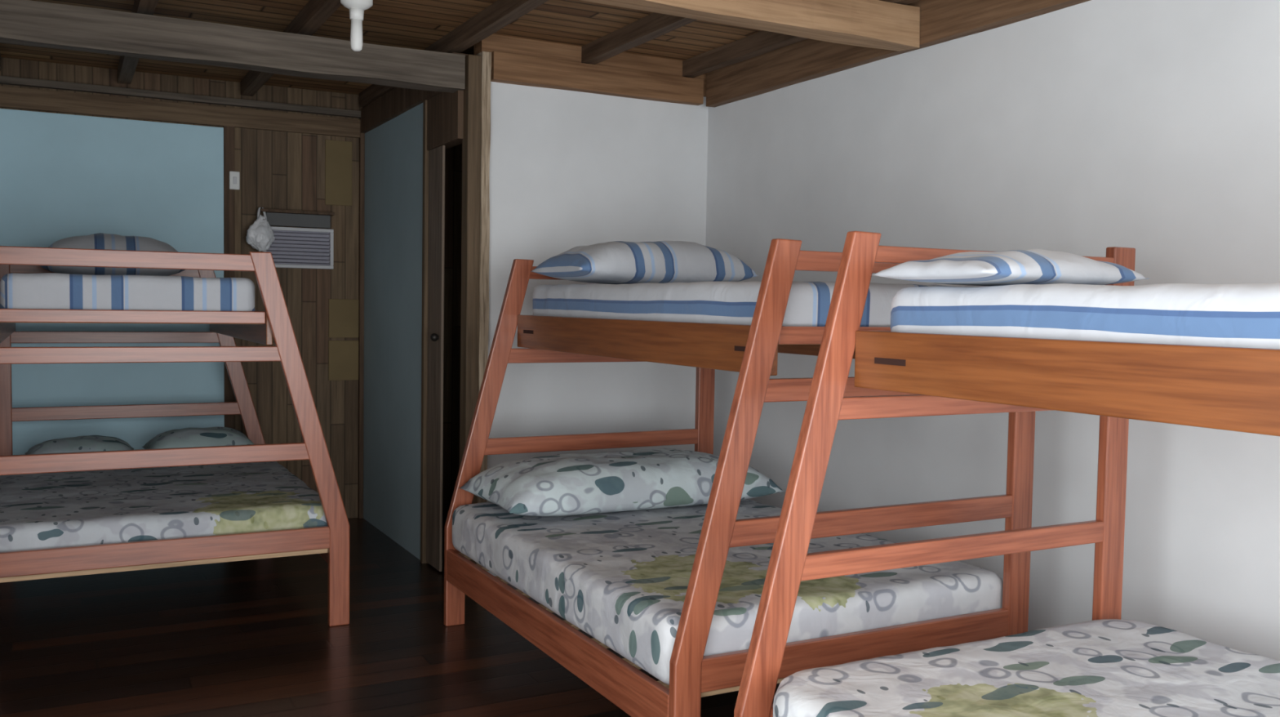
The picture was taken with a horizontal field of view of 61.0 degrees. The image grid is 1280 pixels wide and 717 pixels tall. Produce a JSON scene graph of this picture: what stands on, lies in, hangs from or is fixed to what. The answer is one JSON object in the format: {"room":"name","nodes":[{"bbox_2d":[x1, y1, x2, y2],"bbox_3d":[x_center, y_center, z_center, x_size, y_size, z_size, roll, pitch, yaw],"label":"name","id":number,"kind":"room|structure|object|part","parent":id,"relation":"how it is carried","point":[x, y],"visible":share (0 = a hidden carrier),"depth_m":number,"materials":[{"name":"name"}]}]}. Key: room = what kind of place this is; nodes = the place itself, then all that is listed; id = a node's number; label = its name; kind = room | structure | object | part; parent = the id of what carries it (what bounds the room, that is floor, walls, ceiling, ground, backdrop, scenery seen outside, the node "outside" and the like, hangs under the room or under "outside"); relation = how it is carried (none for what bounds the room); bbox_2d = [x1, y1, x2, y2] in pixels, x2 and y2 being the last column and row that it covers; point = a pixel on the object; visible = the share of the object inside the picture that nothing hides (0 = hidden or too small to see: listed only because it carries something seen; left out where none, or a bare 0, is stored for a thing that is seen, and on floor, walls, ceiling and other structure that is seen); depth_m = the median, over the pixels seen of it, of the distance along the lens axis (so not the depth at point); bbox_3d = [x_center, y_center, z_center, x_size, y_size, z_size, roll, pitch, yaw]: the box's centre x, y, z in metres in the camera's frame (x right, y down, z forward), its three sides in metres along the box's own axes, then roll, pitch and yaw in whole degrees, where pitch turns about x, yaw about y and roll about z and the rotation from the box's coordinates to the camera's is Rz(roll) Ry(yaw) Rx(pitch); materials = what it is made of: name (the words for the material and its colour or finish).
{"room":"dormitory","nodes":[
{"label":"dormitory","id":0,"kind":"room"},
{"bbox_2d":[0,57,462,518],"bbox_3d":[-2.320,-0.341,7.256,3.890,2.880,0.100,-1,3,-28],"label":"wall","id":1,"kind":"structure","parent":0,"point":[277,170],"depth_m":7.24,"materials":[{"name":"brown wood"}]},
{"bbox_2d":[0,108,224,454],"bbox_3d":[-3.301,-0.238,6.669,1.405,2.460,0.020,-1,3,-28],"label":"wall panel","id":2,"kind":"object","parent":1,"relation":"attached to","point":[62,175],"depth_m":6.66,"materials":[{"name":"blue paint"}]},
{"bbox_2d":[117,0,158,84],"bbox_3d":[-1.170,-1.502,2.925,0.075,0.095,8.370,-1,3,-28],"label":"beam","id":3,"kind":"structure","parent":1,"relation":"attached to","point":[126,66],"depth_m":6.00,"materials":[{"name":"brown wood"}]},
{"bbox_2d":[0,85,359,137],"bbox_3d":[-2.882,-1.540,6.811,2.300,0.122,0.034,-1,3,-28],"label":"trim","id":4,"kind":"structure","parent":1,"relation":"attached to","point":[11,97],"depth_m":6.78,"materials":[{"name":"brown wood"}]},
{"bbox_2d":[0,75,360,118],"bbox_3d":[-2.876,-1.635,6.797,2.300,0.043,0.053,-1,3,-28],"label":"trim","id":5,"kind":"structure","parent":1,"relation":"attached to","point":[6,80],"depth_m":6.76,"materials":[{"name":"brown wood"}]},
{"bbox_2d":[222,125,235,429],"bbox_3d":[-2.651,-0.204,7.013,0.065,2.620,0.030,-1,3,-28],"label":"trim","id":6,"kind":"structure","parent":1,"relation":"attached to","point":[228,131],"depth_m":6.96,"materials":[{"name":"brown wood"}]},
{"bbox_2d":[229,171,239,190],"bbox_3d":[-2.596,-1.140,6.958,0.062,0.115,0.022,-1,3,-28],"label":"light switch","id":7,"kind":"object","parent":1,"relation":"attached to","point":[234,176],"visible":1,"depth_m":6.95,"materials":[{"name":"white plastic"}]},
{"bbox_2d":[245,207,275,251],"bbox_3d":[-2.442,-0.830,6.983,0.147,0.290,0.173,2,3,20],"label":"plastic bag","id":8,"kind":"object","parent":1,"relation":"hanging from","point":[260,235],"visible":1,"depth_m":6.94,"materials":[{"name":"white plastic"}]},
{"bbox_3d":[-2.441,-0.934,7.011,0.062,0.085,0.053,-1,3,-28],"label":"bag handle","id":9,"kind":"part","parent":8,"relation":"part of","materials":[{"name":"white plastic"}]},
{"bbox_2d":[240,0,342,96],"bbox_3d":[-0.543,-1.509,3.260,0.075,0.094,8.370,-1,3,-28],"label":"beam","id":10,"kind":"structure","parent":1,"relation":"attached to","point":[315,13],"depth_m":5.20,"materials":[{"name":"brown wood"}]},
{"bbox_2d":[260,208,334,269],"bbox_3d":[-2.258,-0.783,7.155,0.472,0.375,0.090,-1,3,-28],"label":"air vent","id":11,"kind":"object","parent":1,"relation":"in","point":[306,247],"visible":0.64,"depth_m":7.17,"materials":[{"name":"grey metal"}]},
{"bbox_2d":[260,208,334,216],"bbox_3d":[-2.256,-0.961,7.146,0.470,0.019,0.090,-1,3,-28],"label":"towel bar","id":12,"kind":"object","parent":11,"relation":"attached to","point":[269,212],"depth_m":7.11,"materials":[{"name":"brown wood"}]},
{"bbox_3d":[-2.260,-0.730,7.180,0.452,0.265,0.050,-1,3,-28],"label":"frame","id":13,"kind":"part","parent":11,"relation":"part of","materials":[{"name":"grey metal"}]},
{"bbox_3d":[-2.268,-0.731,7.196,0.408,0.221,0.011,-1,3,-28],"label":"panel","id":14,"kind":"part","parent":11,"relation":"part of","materials":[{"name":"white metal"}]},
{"bbox_2d":[324,139,358,380],"bbox_3d":[-2.013,-0.656,7.338,0.225,1.610,0.012,-1,3,-28],"label":"wall panel","id":15,"kind":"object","parent":1,"relation":"attached to","point":[343,355],"depth_m":7.33,"materials":[{"name":"brown wood"}]},
{"bbox_2d":[581,12,697,64],"bbox_3d":[0.744,-1.522,3.948,0.075,0.095,8.370,-1,3,-28],"label":"beam","id":16,"kind":"structure","parent":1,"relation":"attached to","point":[648,28],"depth_m":5.37,"materials":[{"name":"brown wood"}]},
{"bbox_2d":[682,0,919,78],"bbox_3d":[1.300,-1.527,4.245,0.075,0.094,8.370,-1,3,-28],"label":"beam","id":17,"kind":"structure","parent":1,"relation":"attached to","point":[761,42],"depth_m":5.66,"materials":[{"name":"brown wood"}]},
{"bbox_2d":[0,0,762,94],"bbox_3d":[-0.238,-1.583,3.441,3.990,0.050,8.650,-1,3,-28],"label":"ceiling","id":18,"kind":"structure","parent":0,"point":[418,24],"depth_m":5.46,"materials":[{"name":"brown wood"}]},
{"bbox_2d":[340,0,373,51],"bbox_3d":[-1.177,-1.407,4.511,0.130,0.260,0.130,-1,3,-28],"label":"ceiling lamp","id":19,"kind":"object","parent":18,"relation":"hanging from","point":[357,8],"visible":1,"depth_m":4.49,"materials":[{"name":"white plastic"}]},
{"bbox_2d":[0,510,780,716],"bbox_3d":[-0.287,1.358,3.588,3.990,0.080,8.650,-1,3,-28],"label":"floor","id":20,"kind":"structure","parent":0,"point":[252,637],"depth_m":4.62,"materials":[{"name":"brown wood"}]},
{"bbox_2d":[0,245,349,626],"bbox_3d":[-2.497,0.330,5.563,1.510,1.702,2.136,-1,3,-28],"label":"bunk bed","id":21,"kind":"object","parent":20,"relation":"on","point":[331,541],"visible":0.79,"depth_m":4.75,"materials":[{"name":"brown wood"}]},
{"bbox_3d":[-3.614,0.283,6.155,0.097,1.700,0.036,-1,3,-28],"label":"leg","id":22,"kind":"part","parent":21,"relation":"part of","materials":[{"name":"brown wood"}]},
{"bbox_3d":[-3.061,-0.177,5.232,0.028,0.150,2.064,-1,3,-28],"label":"rail","id":23,"kind":"part","parent":21,"relation":"part of","materials":[{"name":"brown wood"}]},
{"bbox_3d":[-3.117,-0.522,6.374,1.021,0.073,0.028,-1,3,-28],"label":"rail","id":24,"kind":"part","parent":21,"relation":"part of","materials":[{"name":"brown wood"}]},
{"bbox_3d":[-3.075,-0.125,6.420,1.130,0.067,0.028,-1,3,-28],"label":"rail","id":25,"kind":"part","parent":21,"relation":"part of","materials":[{"name":"brown wood"}]},
{"bbox_3d":[-3.028,0.314,6.471,1.254,0.077,0.028,-1,3,-28],"label":"rail","id":26,"kind":"part","parent":21,"relation":"part of","materials":[{"name":"brown wood"}]},
{"bbox_2d":[0,272,254,311],"bbox_3d":[-2.604,-0.313,5.468,0.992,0.187,1.990,-1,3,-28],"label":"mattress","id":27,"kind":"object","parent":21,"relation":"on","point":[52,291],"visible":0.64,"depth_m":4.58,"materials":[{"name":"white fabric"}]},
{"bbox_2d":[39,232,185,275],"bbox_3d":[-2.923,-0.570,6.034,0.760,0.246,0.450,-1,3,-28],"label":"pillow","id":28,"kind":"object","parent":27,"relation":"on","point":[95,241],"visible":0.51,"depth_m":5.89,"materials":[{"name":"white fabric"}]},
{"bbox_3d":[-2.128,-0.413,4.524,1.021,0.073,0.028,-1,3,-28],"label":"rail","id":29,"kind":"part","parent":21,"relation":"part of","materials":[{"name":"brown wood"}]},
{"bbox_3d":[-2.115,-0.177,4.582,1.023,0.055,0.024,-1,3,-28],"label":"rail","id":30,"kind":"part","parent":21,"relation":"part of","materials":[{"name":"brown wood"}]},
{"bbox_3d":[-2.086,-0.016,4.570,1.130,0.067,0.028,-1,3,-28],"label":"rail","id":31,"kind":"part","parent":21,"relation":"part of","materials":[{"name":"brown wood"}]},
{"bbox_3d":[-2.039,0.422,4.621,1.254,0.077,0.028,-1,3,-28],"label":"rail","id":32,"kind":"part","parent":21,"relation":"part of","materials":[{"name":"brown wood"}]},
{"bbox_2d":[0,461,327,551],"bbox_3d":[-2.502,0.722,5.583,1.440,0.203,2.010,-1,3,-28],"label":"mattress","id":33,"kind":"object","parent":21,"relation":"on","point":[45,510],"visible":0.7,"depth_m":4.97,"materials":[{"name":"fabric"}]},
{"bbox_2d":[25,435,133,454],"bbox_3d":[-3.119,0.509,6.061,0.560,0.144,0.420,-1,3,-28],"label":"pillow","id":34,"kind":"object","parent":33,"relation":"on","point":[89,442],"visible":0.52,"depth_m":5.95,"materials":[{"name":"white fabric"}]},
{"bbox_2d":[142,426,253,448],"bbox_3d":[-2.562,0.487,6.335,0.600,0.175,0.420,-1,3,-28],"label":"pillow","id":35,"kind":"object","parent":33,"relation":"on","point":[218,435],"visible":0.46,"depth_m":6.21,"materials":[{"name":"white fabric"}]},
{"bbox_3d":[-2.006,0.823,4.662,1.343,0.100,0.028,-1,3,-28],"label":"rail","id":36,"kind":"part","parent":21,"relation":"part of","materials":[{"name":"brown wood"}]},
{"bbox_3d":[-2.518,0.271,6.741,0.438,1.702,0.036,-1,3,-28],"label":"leg","id":37,"kind":"part","parent":21,"relation":"part of","materials":[{"name":"brown wood"}]},
{"bbox_3d":[-2.130,-0.187,5.729,0.028,0.150,2.064,-1,3,-28],"label":"rail","id":38,"kind":"part","parent":21,"relation":"part of","materials":[{"name":"brown wood"}]},
{"bbox_3d":[-1.529,0.380,4.891,0.438,1.702,0.036,-1,3,-28],"label":"leg","id":39,"kind":"part","parent":21,"relation":"part of","materials":[{"name":"brown wood"}]},
{"bbox_3d":[-1.853,0.886,5.940,0.030,0.145,2.064,-1,3,-28],"label":"rail","id":40,"kind":"part","parent":21,"relation":"part of","materials":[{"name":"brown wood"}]},
{"bbox_2d":[444,238,1035,716],"bbox_3d":[0.238,0.434,4.397,1.435,1.702,2.136,-1,3,-28],"label":"bunk bed","id":41,"kind":"object","parent":20,"relation":"on","point":[752,350],"visible":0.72,"depth_m":3.62,"materials":[{"name":"brown wood"}]},
{"bbox_3d":[-0.705,0.384,5.082,0.418,1.702,0.036,-1,3,-28],"label":"leg","id":42,"kind":"part","parent":41,"relation":"part of","materials":[{"name":"brown wood"}]},
{"bbox_3d":[-0.113,-0.410,5.352,0.966,0.060,0.028,-1,3,-28],"label":"rail","id":43,"kind":"part","parent":41,"relation":"part of","materials":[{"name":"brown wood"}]},
{"bbox_3d":[-0.391,1.003,4.095,0.030,0.145,2.064,-1,3,-28],"label":"rail","id":44,"kind":"part","parent":41,"relation":"part of","materials":[{"name":"brown wood"}]},
{"bbox_3d":[-0.166,-0.017,5.347,1.070,0.069,0.028,-1,3,-28],"label":"rail","id":45,"kind":"part","parent":41,"relation":"part of","materials":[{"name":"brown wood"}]},
{"bbox_3d":[-0.222,0.406,5.342,1.182,0.077,0.028,-1,3,-28],"label":"rail","id":46,"kind":"part","parent":41,"relation":"part of","materials":[{"name":"brown wood"}]},
{"bbox_3d":[-0.079,-0.076,4.198,0.028,0.150,2.064,-1,3,-28],"label":"rail","id":47,"kind":"part","parent":41,"relation":"part of","materials":[{"name":"brown wood"}]},
{"bbox_3d":[0.334,0.374,5.637,0.097,1.700,0.036,-1,3,-28],"label":"leg","id":48,"kind":"part","parent":41,"relation":"part of","materials":[{"name":"brown wood"}]},
{"bbox_2d":[452,498,1003,684],"bbox_3d":[0.215,0.814,4.407,1.395,0.219,2.048,-1,3,-28],"label":"mattress","id":49,"kind":"object","parent":41,"relation":"on","point":[622,578],"visible":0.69,"depth_m":3.76,"materials":[{"name":"fabric"}]},
{"bbox_2d":[458,448,784,515],"bbox_3d":[-0.079,0.550,4.998,1.360,0.227,0.660,-1,3,-28],"label":"pillow","id":50,"kind":"object","parent":49,"relation":"on","point":[566,483],"visible":0.84,"depth_m":4.73,"materials":[{"name":"fabric"}]},
{"bbox_3d":[0.284,0.493,3.233,0.418,1.702,0.036,-1,3,-28],"label":"leg","id":51,"kind":"part","parent":41,"relation":"part of","materials":[{"name":"brown wood"}]},
{"bbox_2d":[532,280,968,326],"bbox_3d":[0.359,-0.209,4.418,0.940,0.183,2.000,-1,3,-28],"label":"mattress","id":52,"kind":"object","parent":41,"relation":"on","point":[808,304],"visible":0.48,"depth_m":3.74,"materials":[{"name":"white fabric"}]},
{"bbox_2d":[530,240,759,284],"bbox_3d":[0.025,-0.440,5.007,0.940,0.211,0.500,-1,3,-31],"label":"pillow","id":53,"kind":"object","parent":52,"relation":"on","point":[615,262],"visible":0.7,"depth_m":4.81,"materials":[{"name":"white fabric"}]},
{"bbox_3d":[0.786,-0.085,4.660,0.028,0.150,2.064,-1,3,-28],"label":"rail","id":54,"kind":"part","parent":41,"relation":"part of","materials":[{"name":"brown wood"}]},
{"bbox_3d":[0.834,-0.075,3.530,0.948,0.055,0.024,-1,3,-28],"label":"rail","id":55,"kind":"part","parent":41,"relation":"part of","materials":[{"name":"brown wood"}]},
{"bbox_3d":[0.823,0.091,3.498,1.070,0.069,0.028,-1,3,-28],"label":"rail","id":56,"kind":"part","parent":41,"relation":"part of","materials":[{"name":"brown wood"}]},
{"bbox_3d":[0.876,-0.301,3.503,0.966,0.060,0.028,-1,3,-28],"label":"rail","id":57,"kind":"part","parent":41,"relation":"part of","materials":[{"name":"brown wood"}]},
{"bbox_3d":[0.722,0.927,3.493,1.268,0.100,0.028,-1,3,-28],"label":"rail","id":58,"kind":"part","parent":41,"relation":"part of","materials":[{"name":"brown wood"}]},
{"bbox_3d":[0.767,0.515,3.493,1.182,0.077,0.028,-1,3,-28],"label":"rail","id":59,"kind":"part","parent":41,"relation":"part of","materials":[{"name":"brown wood"}]},
{"bbox_3d":[1.323,0.483,3.788,0.097,1.700,0.036,-1,3,-28],"label":"leg","id":60,"kind":"part","parent":41,"relation":"part of","materials":[{"name":"brown wood"}]},
{"bbox_2d":[733,231,1279,716],"bbox_3d":[1.382,0.564,2.172,1.435,1.702,2.136,-1,3,-28],"label":"bunk bed","id":61,"kind":"object","parent":20,"relation":"on","point":[1233,388],"visible":0.84,"depth_m":2.80,"materials":[{"name":"brown wood"}]},
{"bbox_3d":[0.877,0.948,3.117,1.268,0.100,0.028,-1,3,-28],"label":"rail","id":62,"kind":"part","parent":61,"relation":"part of","materials":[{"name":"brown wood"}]},
{"bbox_3d":[0.439,0.514,2.857,0.418,1.702,0.036,-1,3,-28],"label":"leg","id":63,"kind":"part","parent":61,"relation":"part of","materials":[{"name":"brown wood"}]},
{"bbox_3d":[0.977,0.128,3.123,1.072,0.059,0.028,-1,3,-28],"label":"rail","id":64,"kind":"part","parent":61,"relation":"part of","materials":[{"name":"brown wood"}]},
{"bbox_3d":[0.922,0.543,3.117,1.182,0.066,0.028,-1,3,-28],"label":"rail","id":65,"kind":"part","parent":61,"relation":"part of","materials":[{"name":"brown wood"}]},
{"bbox_3d":[1.032,-0.284,3.128,0.962,0.045,0.028,-1,3,-28],"label":"rail","id":66,"kind":"part","parent":61,"relation":"part of","materials":[{"name":"brown wood"}]},
{"bbox_2d":[773,618,1279,716],"bbox_3d":[1.357,0.946,2.190,1.394,0.215,2.015,-1,3,-28],"label":"mattress","id":67,"kind":"object","parent":61,"relation":"on","point":[1104,667],"visible":1,"depth_m":2.74,"materials":[{"name":"fabric"}]},
{"bbox_3d":[1.066,0.054,1.973,0.028,0.150,2.064,-1,3,-28],"label":"rail","id":68,"kind":"part","parent":61,"relation":"part of","materials":[{"name":"brown wood"}]},
{"bbox_2d":[889,282,1279,349],"bbox_3d":[1.503,-0.068,2.196,0.942,0.160,1.992,-1,3,-28],"label":"mattress","id":69,"kind":"object","parent":61,"relation":"on","point":[1243,315],"visible":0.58,"depth_m":2.24,"materials":[{"name":"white fabric"}]},
{"bbox_2d":[873,248,1147,286],"bbox_3d":[0.934,-0.231,2.757,0.560,0.095,0.400,-1,3,-28],"label":"pillow","id":70,"kind":"object","parent":69,"relation":"on","point":[1029,266],"visible":0.88,"depth_m":2.62,"materials":[{"name":"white fabric"}]},
{"bbox_3d":[1.478,0.505,3.412,0.097,1.700,0.036,-1,3,-28],"label":"leg","id":71,"kind":"part","parent":61,"relation":"part of","materials":[{"name":"brown wood"}]},
{"bbox_2d":[363,102,422,559],"bbox_3d":[-1.530,-0.306,6.818,0.070,2.880,1.418,-1,3,-28],"label":"wall","id":72,"kind":"structure","parent":0,"point":[393,209],"depth_m":6.73,"materials":[{"name":"paint"}]},
{"bbox_2d":[357,118,364,518],"bbox_3d":[-1.900,-0.262,7.405,0.030,2.720,0.040,-1,3,-28],"label":"trim","id":73,"kind":"structure","parent":72,"relation":"attached to","point":[362,140],"depth_m":7.39,"materials":[{"name":"brown wood"}]},
{"bbox_2d":[360,52,468,133],"bbox_3d":[-1.366,-1.549,6.486,0.134,0.163,1.930,-1,3,-28],"label":"trim","id":74,"kind":"structure","parent":72,"relation":"attached to","point":[397,100],"depth_m":6.65,"materials":[{"name":"brown wood"}]},
{"bbox_2d":[420,99,429,563],"bbox_3d":[-1.189,-0.139,6.178,0.095,2.620,0.045,-1,3,-28],"label":"trim","id":75,"kind":"structure","parent":72,"relation":"attached to","point":[425,153],"depth_m":6.15,"materials":[{"name":"brown wood"}]},
{"bbox_2d":[426,145,444,571],"bbox_3d":[-1.158,0.004,6.032,0.060,2.330,0.254,-1,3,-28],"label":"door","id":76,"kind":"structure","parent":72,"relation":"in","point":[437,155],"depth_m":6.01,"materials":[{"name":"brown wood"}]},
{"bbox_3d":[-1.124,-0.116,5.955,0.050,0.044,0.044,-1,3,-28],"label":"handle","id":77,"kind":"part","parent":76,"relation":"part of","materials":[{"name":"grey metal"}]},
{"bbox_2d":[426,89,463,150],"bbox_3d":[-1.042,-1.293,5.885,0.080,0.280,0.580,-1,3,-28],"label":"trim","id":78,"kind":"structure","parent":72,"relation":"attached to","point":[445,110],"depth_m":5.80,"materials":[{"name":"brown wood"}]},
{"bbox_2d":[359,0,548,106],"bbox_3d":[0.118,-1.516,3.613,0.075,0.096,8.370,-1,3,-28],"label":"beam","id":79,"kind":"structure","parent":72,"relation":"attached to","point":[500,13],"depth_m":5.26,"materials":[{"name":"brown wood"}]},
{"bbox_2d":[486,81,708,576],"bbox_3d":[-0.274,-0.157,6.050,1.420,2.700,0.090,-1,3,-28],"label":"wall","id":80,"kind":"structure","parent":0,"point":[569,170],"depth_m":5.96,"materials":[{"name":"white paint"}]},
{"bbox_2d":[459,54,481,564],"bbox_3d":[-0.888,-0.178,5.672,0.070,2.760,0.095,-1,3,-28],"label":"trim","id":81,"kind":"structure","parent":80,"relation":"attached to","point":[471,140],"depth_m":5.62,"materials":[{"name":"brown wood"}]},
{"bbox_2d":[475,51,491,563],"bbox_3d":[-0.830,-0.188,5.686,0.055,2.780,0.091,-1,3,-28],"label":"trim","id":82,"kind":"structure","parent":80,"relation":"attached to","point":[486,72],"depth_m":5.62,"materials":[{"name":"brown wood"}]},
{"bbox_2d":[474,34,706,97],"bbox_3d":[-0.230,-1.594,5.972,1.390,0.180,0.120,-1,3,-28],"label":"trim","id":83,"kind":"structure","parent":80,"relation":"attached to","point":[494,42],"depth_m":5.82,"materials":[{"name":"brown wood"}]},
{"bbox_2d":[490,51,703,105],"bbox_3d":[-0.209,-1.516,5.919,1.265,0.144,0.064,-1,3,-28],"label":"trim","id":84,"kind":"structure","parent":80,"relation":"attached to","point":[506,68],"depth_m":5.87,"materials":[{"name":"brown wood"}]},
{"bbox_2d":[705,0,1279,660],"bbox_3d":[1.453,-0.138,4.431,0.100,2.880,8.650,-1,3,-28],"label":"wall","id":85,"kind":"structure","parent":0,"point":[1152,127],"depth_m":4.07,"materials":[{"name":"white paint"}]},
{"bbox_2d":[706,0,1090,107],"bbox_3d":[1.887,-1.396,3.425,0.066,0.256,6.300,-1,3,-28],"label":"ceiling beam","id":86,"kind":"structure","parent":85,"relation":"attached to","point":[941,21],"depth_m":5.11,"materials":[{"name":"brown wood"}]},
{"bbox_3d":[-1.955,-0.100,2.554,0.100,2.880,8.550,-1,3,-28],"label":"wall","id":87,"kind":"structure","parent":0,"visible":0},
{"bbox_2d":[0,0,465,93],"bbox_3d":[-1.948,-1.458,5.079,2.315,0.179,0.141,-1,3,-28],"label":"beam","id":88,"kind":"structure","parent":87,"relation":"attached to","point":[22,22],"depth_m":5.02,"materials":[{"name":"brown wood"}]},
{"bbox_2d":[581,0,919,51],"bbox_3d":[-0.475,-1.404,3.819,3.725,0.180,0.132,-1,3,-28],"label":"beam","id":89,"kind":"structure","parent":87,"relation":"attached to","point":[873,24],"depth_m":4.40,"materials":[{"name":"brown wood"}]}
]}

